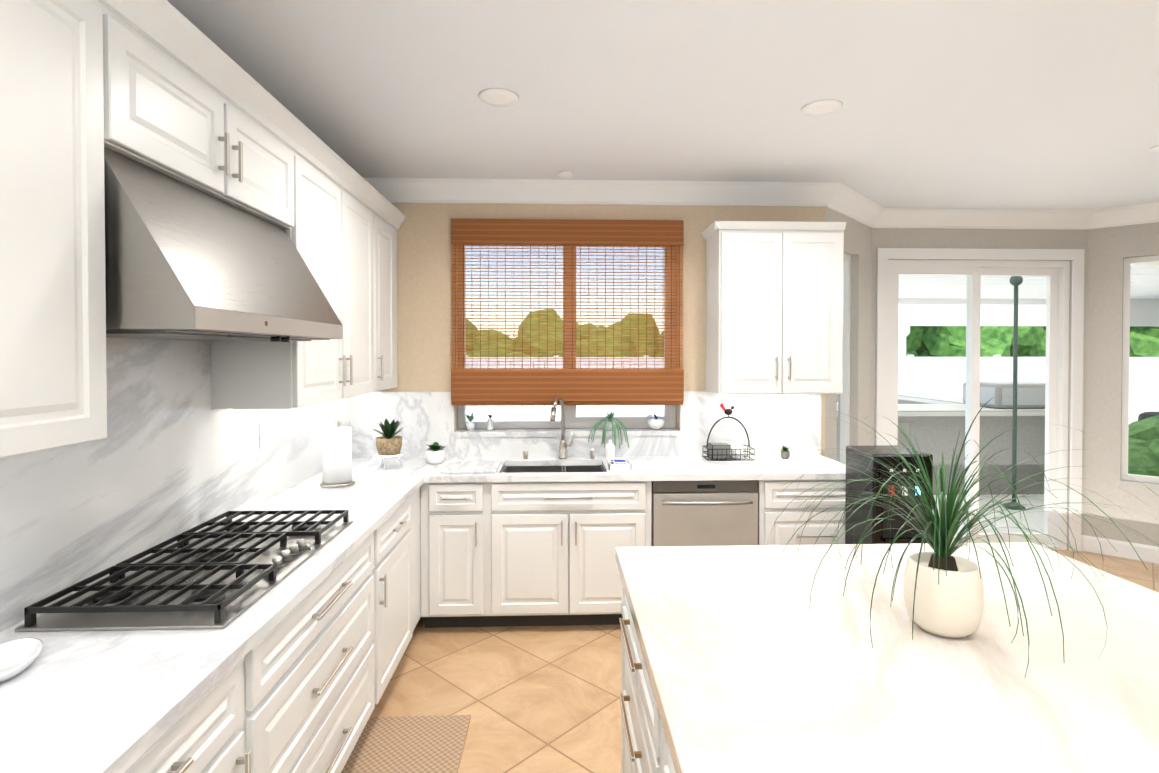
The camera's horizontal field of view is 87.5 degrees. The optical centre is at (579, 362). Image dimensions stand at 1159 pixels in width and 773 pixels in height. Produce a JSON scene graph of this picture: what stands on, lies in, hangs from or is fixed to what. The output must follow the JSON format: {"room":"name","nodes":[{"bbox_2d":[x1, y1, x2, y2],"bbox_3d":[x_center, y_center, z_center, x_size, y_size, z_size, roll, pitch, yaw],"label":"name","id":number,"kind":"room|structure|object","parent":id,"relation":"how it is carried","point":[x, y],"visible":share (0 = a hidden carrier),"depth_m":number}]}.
{"room":"kitchen","nodes":[
{"label":"kitchen","id":0,"kind":"room"},
{"bbox_2d":[376,203,825,471],"bbox_3d":[0.063,0.173,4.197,3.230,2.740,0.220,0,1,-2],"label":"wall","id":1,"kind":"structure","parent":0,"point":[424,312],"depth_m":4.05},
{"bbox_2d":[0,337,443,772],"bbox_3d":[-1.126,0.315,1.533,0.660,0.780,5.018,0,1,-2],"label":"backsplash","id":2,"kind":"structure","parent":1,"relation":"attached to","point":[174,453],"depth_m":1.85},
{"bbox_2d":[0,637,42,681],"bbox_3d":[-1.259,0.658,1.324,0.142,0.026,0.198,0,1,-2],"label":"plate","id":3,"kind":"object","parent":2,"relation":"on","point":[19,655],"visible":1,"depth_m":1.36},
{"bbox_2d":[15,510,352,631],"bbox_3d":[-1.163,0.635,1.988,0.510,0.055,0.960,0,1,-2],"label":"gas cooktop","id":4,"kind":"object","parent":2,"relation":"on","point":[225,572],"visible":1,"depth_m":1.77},
{"bbox_2d":[259,422,267,448],"bbox_3d":[-1.477,0.342,2.833,0.009,0.116,0.074,0,1,-2],"label":"light switch","id":5,"kind":"object","parent":2,"relation":"attached to","point":[263,435],"visible":1,"depth_m":2.82},
{"bbox_2d":[320,418,354,487],"bbox_3d":[-1.277,0.471,3.192,0.170,0.350,0.170,0,1,-2],"label":"paper towel holder","id":6,"kind":"object","parent":2,"relation":"on","point":[337,456],"visible":1,"depth_m":3.13},
{"bbox_2d":[373,419,405,469],"bbox_3d":[-1.159,0.486,3.676,0.213,0.302,0.188,0,1,-2],"label":"potted plant","id":7,"kind":"object","parent":2,"relation":"on","point":[388,444],"visible":1,"depth_m":3.62},
{"bbox_2d":[425,442,445,463],"bbox_3d":[-0.898,0.574,3.814,0.146,0.128,0.138,0,1,-2],"label":"potted plant","id":8,"kind":"object","parent":2,"relation":"on","point":[435,452],"visible":1,"depth_m":3.78},
{"bbox_2d":[458,244,675,428],"bbox_3d":[-0.084,-0.198,4.237,1.516,1.316,0.060,0,1,-2],"label":"window","id":9,"kind":"structure","parent":1,"relation":"in","point":[572,420],"depth_m":4.22},
{"bbox_2d":[451,219,683,405],"bbox_3d":[-0.076,-0.329,4.023,1.540,1.232,0.052,0,1,-2],"label":"window shade","id":10,"kind":"object","parent":1,"relation":"attached to","point":[505,386],"visible":0.96,"depth_m":4.01},
{"bbox_2d":[428,391,845,482],"bbox_3d":[0.389,0.437,3.872,2.533,0.472,0.840,0,1,-2],"label":"backsplash","id":11,"kind":"structure","parent":1,"relation":"attached to","point":[795,423],"depth_m":4.06},
{"bbox_2d":[465,413,474,429],"bbox_3d":[-0.739,0.401,4.128,0.076,0.124,0.071,0,1,-2],"label":"potted plant","id":12,"kind":"object","parent":11,"relation":"on","point":[470,425],"visible":1,"depth_m":4.11},
{"bbox_2d":[441,461,500,473],"bbox_3d":[-0.645,0.632,3.657,0.315,0.015,0.340,0,1,-2],"label":"marble cutting board","id":13,"kind":"object","parent":11,"relation":"on","point":[453,467],"visible":1,"depth_m":3.59},
{"bbox_2d":[487,414,493,429],"bbox_3d":[-0.610,0.408,4.136,0.048,0.109,0.048,0,1,-2],"label":"figurine","id":14,"kind":"object","parent":11,"relation":"on","point":[490,423],"visible":1,"depth_m":4.12},
{"bbox_2d":[503,466,603,472],"bbox_3d":[-0.160,0.780,3.732,0.622,0.208,0.392,0,1,-2],"label":"sink","id":15,"kind":"object","parent":11,"relation":"attached to","point":[514,469],"visible":0.04,"depth_m":3.92},
{"bbox_2d":[523,396,593,458],"bbox_3d":[-0.133,0.428,3.905,0.470,0.415,0.242,0,1,-2],"label":"pull-down faucet","id":16,"kind":"object","parent":11,"relation":"on","point":[563,445],"visible":1,"depth_m":3.98},
{"bbox_2d":[588,410,628,448],"bbox_3d":[0.191,0.453,4.112,0.276,0.253,0.161,0,1,-2],"label":"potted plant","id":17,"kind":"object","parent":11,"relation":"on","point":[609,423],"visible":0.96,"depth_m":4.05},
{"bbox_2d":[605,439,614,458],"bbox_3d":[0.201,0.568,3.975,0.064,0.134,0.068,0,1,-2],"label":"soap bottle","id":18,"kind":"object","parent":11,"relation":"on","point":[610,449],"visible":0.79,"depth_m":3.95},
{"bbox_2d":[606,457,630,470],"bbox_3d":[0.237,0.617,3.689,0.130,0.044,0.220,0,1,-2],"label":"sponge caddy","id":19,"kind":"object","parent":11,"relation":"on","point":[617,464],"visible":1,"depth_m":3.61},
{"bbox_2d":[647,412,663,429],"bbox_3d":[0.527,0.403,4.177,0.120,0.119,0.116,0,1,-2],"label":"pot","id":20,"kind":"object","parent":11,"relation":"on","point":[656,423],"visible":1,"depth_m":4.14},
{"bbox_2d":[718,404,728,420],"bbox_3d":[0.972,0.340,4.095,0.074,0.116,0.008,0,1,-2],"label":"outlet","id":21,"kind":"object","parent":11,"relation":"attached to","point":[721,414],"visible":0.62,"depth_m":4.09},
{"bbox_2d":[703,403,754,460],"bbox_3d":[0.976,0.449,3.973,0.305,0.368,0.146,0,1,-2],"label":"wire basket","id":22,"kind":"object","parent":11,"relation":"on","point":[717,451],"visible":1,"depth_m":3.94},
{"bbox_2d":[768,445,801,460],"bbox_3d":[1.338,0.591,3.938,0.180,0.089,0.120,0,1,-2],"label":"tray","id":23,"kind":"object","parent":11,"relation":"on","point":[785,452],"visible":0.98,"depth_m":3.92},
{"bbox_2d":[701,221,845,393],"bbox_3d":[1.241,-0.338,3.928,0.824,1.070,0.382,0,1,-2],"label":"upper cabinet","id":24,"kind":"object","parent":1,"relation":"attached to","point":[774,307],"visible":1,"depth_m":3.77},
{"bbox_2d":[167,0,1158,209],"bbox_3d":[1.994,-1.213,0.995,7.460,0.120,7.960,0,1,-2],"label":"ceiling","id":25,"kind":"structure","parent":0,"point":[1002,104],"depth_m":2.61},
{"bbox_2d":[478,88,518,105],"bbox_3d":[-0.358,-1.170,2.682,0.180,0.012,0.180,0,1,-2],"label":"recessed light","id":26,"kind":"object","parent":25,"relation":"in","point":[498,97],"visible":0.96,"depth_m":2.66},
{"bbox_2d":[557,171,572,177],"bbox_3d":[-0.089,-1.181,3.813,0.100,0.020,0.100,0,1,-2],"label":"smoke detector","id":27,"kind":"object","parent":25,"relation":"attached to","point":[565,174],"visible":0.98,"depth_m":3.79},
{"bbox_2d":[801,99,842,115],"bbox_3d":[1.118,-1.172,2.795,0.180,0.012,0.180,0,1,-2],"label":"recessed light","id":28,"kind":"object","parent":25,"relation":"in","point":[821,107],"visible":0.98,"depth_m":2.77},
{"bbox_2d":[1149,145,1158,151],"bbox_3d":[3.241,-1.179,3.312,0.180,0.012,0.180,0,1,-2],"label":"recessed light","id":29,"kind":"object","parent":25,"relation":"in","point":[1154,148],"visible":1,"depth_m":3.34},
{"bbox_2d":[370,550,1158,772],"bbox_3d":[1.994,1.637,1.034,7.460,0.100,7.960,0,1,-2],"label":"floor","id":30,"kind":"structure","parent":0,"point":[537,699],"depth_m":2.90},
{"bbox_2d":[124,646,259,772],"bbox_3d":[-1.121,1.148,1.131,0.637,0.874,0.710,0,1,-2],"label":"base cabinet","id":31,"kind":"object","parent":30,"relation":"on","point":[220,733],"depth_m":1.37},
{"bbox_2d":[256,526,379,772],"bbox_3d":[-1.153,1.136,2.005,0.637,0.874,1.040,0,1,-2],"label":"base cabinet","id":32,"kind":"object","parent":30,"relation":"on","point":[301,686],"depth_m":1.98},
{"bbox_2d":[380,491,415,698],"bbox_3d":[-1.183,1.125,2.844,0.637,0.874,0.638,0,1,-2],"label":"base cabinet","id":33,"kind":"object","parent":30,"relation":"on","point":[398,531],"depth_m":2.87},
{"bbox_2d":[341,715,470,772],"bbox_3d":[-0.694,1.565,2.132,0.472,0.012,1.050,0,1,-2],"label":"kitchen mat","id":34,"kind":"object","parent":30,"relation":"on","point":[414,744],"visible":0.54,"depth_m":2.45},
{"bbox_2d":[416,486,420,624],"bbox_3d":[-1.199,1.118,3.298,0.637,0.874,0.272,0,1,-2],"label":"base cabinet","id":35,"kind":"object","parent":30,"relation":"on","point":[418,492],"depth_m":3.40},
{"bbox_2d":[421,471,504,627],"bbox_3d":[-0.710,1.112,3.750,0.408,0.874,0.636,0,1,-2],"label":"base cabinet","id":36,"kind":"object","parent":30,"relation":"on","point":[458,519],"depth_m":3.44},
{"bbox_2d":[493,499,616,626],"bbox_3d":[-0.161,1.249,3.772,0.690,0.600,0.636,0,1,-2],"label":"base cabinet","id":37,"kind":"object","parent":30,"relation":"on","point":[501,554],"depth_m":3.46},
{"bbox_2d":[601,481,651,624],"bbox_3d":[0.294,1.112,3.797,0.221,0.874,0.615,0,1,-2],"label":"base cabinet","id":38,"kind":"object","parent":30,"relation":"on","point":[627,503],"depth_m":3.47},
{"bbox_2d":[619,580,675,772],"bbox_3d":[0.910,1.155,0.752,1.495,0.870,2.818,0,1,-2],"label":"base cabinet","id":39,"kind":"object","parent":30,"relation":"on","point":[644,747],"visible":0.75,"depth_m":1.65},
{"bbox_2d":[615,542,1158,772],"bbox_3d":[0.936,0.696,0.738,1.515,0.046,2.870,0,1,-2],"label":"countertop","id":40,"kind":"structure","parent":39,"relation":"on","point":[748,671],"depth_m":1.33},
{"bbox_2d":[760,395,1158,676],"bbox_3d":[0.950,0.378,1.529,1.056,0.565,1.140,0,1,-2],"label":"potted plant","id":41,"kind":"object","parent":40,"relation":"on","point":[944,592],"visible":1,"depth_m":1.44},
{"bbox_2d":[758,479,845,544],"bbox_3d":[1.347,1.111,3.824,0.631,0.874,0.636,0,1,-2],"label":"base cabinet","id":42,"kind":"object","parent":30,"relation":"on","point":[772,503],"depth_m":3.50},
{"bbox_2d":[651,480,758,545],"bbox_3d":[0.720,1.114,3.753,0.620,0.871,0.640,0,1,-2],"label":"dishwasher","id":43,"kind":"object","parent":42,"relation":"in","point":[708,513],"visible":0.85,"depth_m":3.49},
{"bbox_2d":[845,445,932,543],"bbox_3d":[1.691,1.018,3.316,0.320,1.075,0.350,0,1,-2],"label":"wine cooler","id":44,"kind":"object","parent":30,"relation":"on","point":[853,536],"visible":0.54,"depth_m":3.17},
{"bbox_2d":[825,207,871,461],"bbox_3d":[1.954,0.168,4.548,0.150,2.740,0.962,1,1,43],"label":"wall","id":45,"kind":"structure","parent":0,"point":[857,241],"depth_m":4.66},
{"bbox_2d":[837,253,850,464],"bbox_3d":[1.915,0.058,4.533,0.352,1.756,0.342,0,1,-2],"label":"window","id":46,"kind":"structure","parent":45,"relation":"in","point":[844,429],"depth_m":4.66},
{"bbox_2d":[871,228,1086,549],"bbox_3d":[3.218,0.163,4.956,1.770,2.740,0.150,0,1,-2],"label":"wall","id":47,"kind":"structure","parent":0,"point":[978,238],"depth_m":4.87},
{"bbox_2d":[875,248,1083,550],"bbox_3d":[3.219,0.311,4.933,1.696,2.443,0.140,0,1,-2],"label":"sliding glass door","id":48,"kind":"structure","parent":47,"relation":"attached to","point":[974,265],"depth_m":4.91},
{"bbox_2d":[1084,222,1158,546],"bbox_3d":[4.767,0.170,4.399,1.669,2.740,0.150,1,1,43],"label":"wall","id":49,"kind":"structure","parent":0,"point":[1109,249],"depth_m":4.81},
{"bbox_2d":[364,178,1158,229],"bbox_3d":[1.991,-1.086,1.067,6.860,0.134,7.500,0,1,-2],"label":"crown molding","id":50,"kind":"structure","parent":49,"relation":"attached to","point":[845,200],"depth_m":4.06},
{"bbox_2d":[1081,535,1158,563],"bbox_3d":[3.595,1.522,1.160,3.650,0.125,7.500,0,1,-2],"label":"baseboard","id":51,"kind":"structure","parent":49,"relation":"attached to","point":[1146,553],"depth_m":4.76},
{"bbox_2d":[1121,255,1158,482],"bbox_3d":[4.777,0.060,4.408,0.908,1.756,0.908,0,1,-2],"label":"window","id":52,"kind":"structure","parent":49,"relation":"in","point":[1147,259],"depth_m":4.78},
{"bbox_3d":[-1.499,0.222,0.619,0.150,2.740,6.820,0,1,-2],"label":"wall","id":53,"kind":"structure","parent":0,"visible":0},
{"bbox_2d":[0,0,119,458],"bbox_3d":[-1.263,-0.372,1.090,0.352,1.116,0.630,0,1,-2],"label":"upper cabinet","id":54,"kind":"object","parent":53,"relation":"attached to","point":[54,53],"depth_m":1.26},
{"bbox_2d":[108,0,231,199],"bbox_3d":[-1.283,-0.730,1.652,0.352,0.415,0.505,0,1,-2],"label":"upper cabinet","id":55,"kind":"object","parent":53,"relation":"attached to","point":[166,87],"depth_m":1.63},
{"bbox_2d":[104,147,342,341],"bbox_3d":[-1.198,-0.295,1.919,0.540,0.458,0.990,0,1,-2],"label":"steel range hood","id":56,"kind":"object","parent":53,"relation":"attached to","point":[183,261],"visible":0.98,"depth_m":1.60},
{"bbox_2d":[223,64,295,231],"bbox_3d":[-1.301,-0.737,2.157,0.352,0.415,0.505,0,1,-2],"label":"upper cabinet","id":57,"kind":"object","parent":53,"relation":"attached to","point":[263,130],"depth_m":2.14},
{"bbox_2d":[211,120,347,408],"bbox_3d":[-1.319,-0.384,2.675,0.352,1.136,0.522,0,1,-2],"label":"upper cabinet","id":58,"kind":"object","parent":53,"relation":"attached to","point":[244,374],"depth_m":2.55},
{"bbox_2d":[344,164,379,396],"bbox_3d":[-1.338,-0.391,3.194,0.352,1.136,0.517,0,1,-2],"label":"upper cabinet","id":59,"kind":"object","parent":53,"relation":"attached to","point":[363,314],"depth_m":3.24},
{"bbox_2d":[376,192,403,389],"bbox_3d":[-1.358,-0.398,3.738,0.352,1.136,0.572,0,1,-2],"label":"upper cabinet","id":60,"kind":"object","parent":53,"relation":"attached to","point":[389,219],"depth_m":3.73},
{"label":"outside","id":61,"kind":"structure","parent":0,"visible":0},
{"bbox_2d":[466,405,1138,534],"bbox_3d":[3.351,1.458,17.012,36.000,0.100,46.000,0,1,-2],"label":"patio","id":62,"kind":"structure","parent":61,"point":[1029,515],"depth_m":6.46},
{"bbox_2d":[466,355,1158,415],"bbox_3d":[4.558,0.753,5.677,33.720,1.620,21.280,0,1,-2],"label":"vinyl fence","id":63,"kind":"object","parent":62,"relation":"on","point":[1138,378],"depth_m":16.29},
{"bbox_2d":[466,309,1158,408],"bbox_3d":[5.400,-1.691,8.915,39.674,8.081,29.656,0,1,-2],"label":"trees","id":64,"kind":"object","parent":62,"relation":"on","point":[1151,347],"depth_m":19.36},
{"bbox_2d":[898,325,909,391],"bbox_3d":[5.762,0.408,11.150,0.597,2.159,0.597,-1,1,-41],"label":"patio column","id":65,"kind":"structure","parent":62,"relation":"on","point":[901,351],"depth_m":10.93},
{"bbox_2d":[836,381,1044,494],"bbox_3d":[3.912,0.878,8.618,4.080,1.290,3.400,0,1,-2],"label":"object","id":66,"kind":"object","parent":62,"relation":"on","point":[1001,393],"depth_m":7.06},
{"bbox_2d":[1003,276,1024,509],"bbox_3d":[4.631,0.312,6.434,0.200,2.480,0.195,0,1,-2],"label":"patio post","id":67,"kind":"object","parent":62,"relation":"on","point":[1012,280],"depth_m":6.42},
{"bbox_2d":[1121,415,1158,476],"bbox_3d":[6.530,1.183,6.152,2.786,1.274,1.502,0,1,-2],"label":"shrubs","id":68,"kind":"object","parent":62,"relation":"on","point":[1151,445],"depth_m":5.94},
{"bbox_2d":[1138,412,1158,420],"bbox_3d":[8.580,1.087,7.938,2.600,0.890,1.100,0,1,-2],"label":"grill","id":69,"kind":"object","parent":62,"relation":"on","point":[1144,416],"depth_m":7.80},
{"bbox_2d":[898,266,1158,325],"bbox_3d":[8.054,-0.871,3.739,11.550,0.600,15.200,0,1,-2],"label":"ceiling","id":70,"kind":"structure","parent":61,"point":[949,297],"depth_m":11.02},
{"bbox_2d":[1131,262,1158,267],"bbox_3d":[6.272,-1.073,6.675,0.340,0.074,0.340,0,1,-2],"label":"ceiling light","id":71,"kind":"object","parent":70,"relation":"attached to","point":[1147,265],"depth_m":6.62}
]}

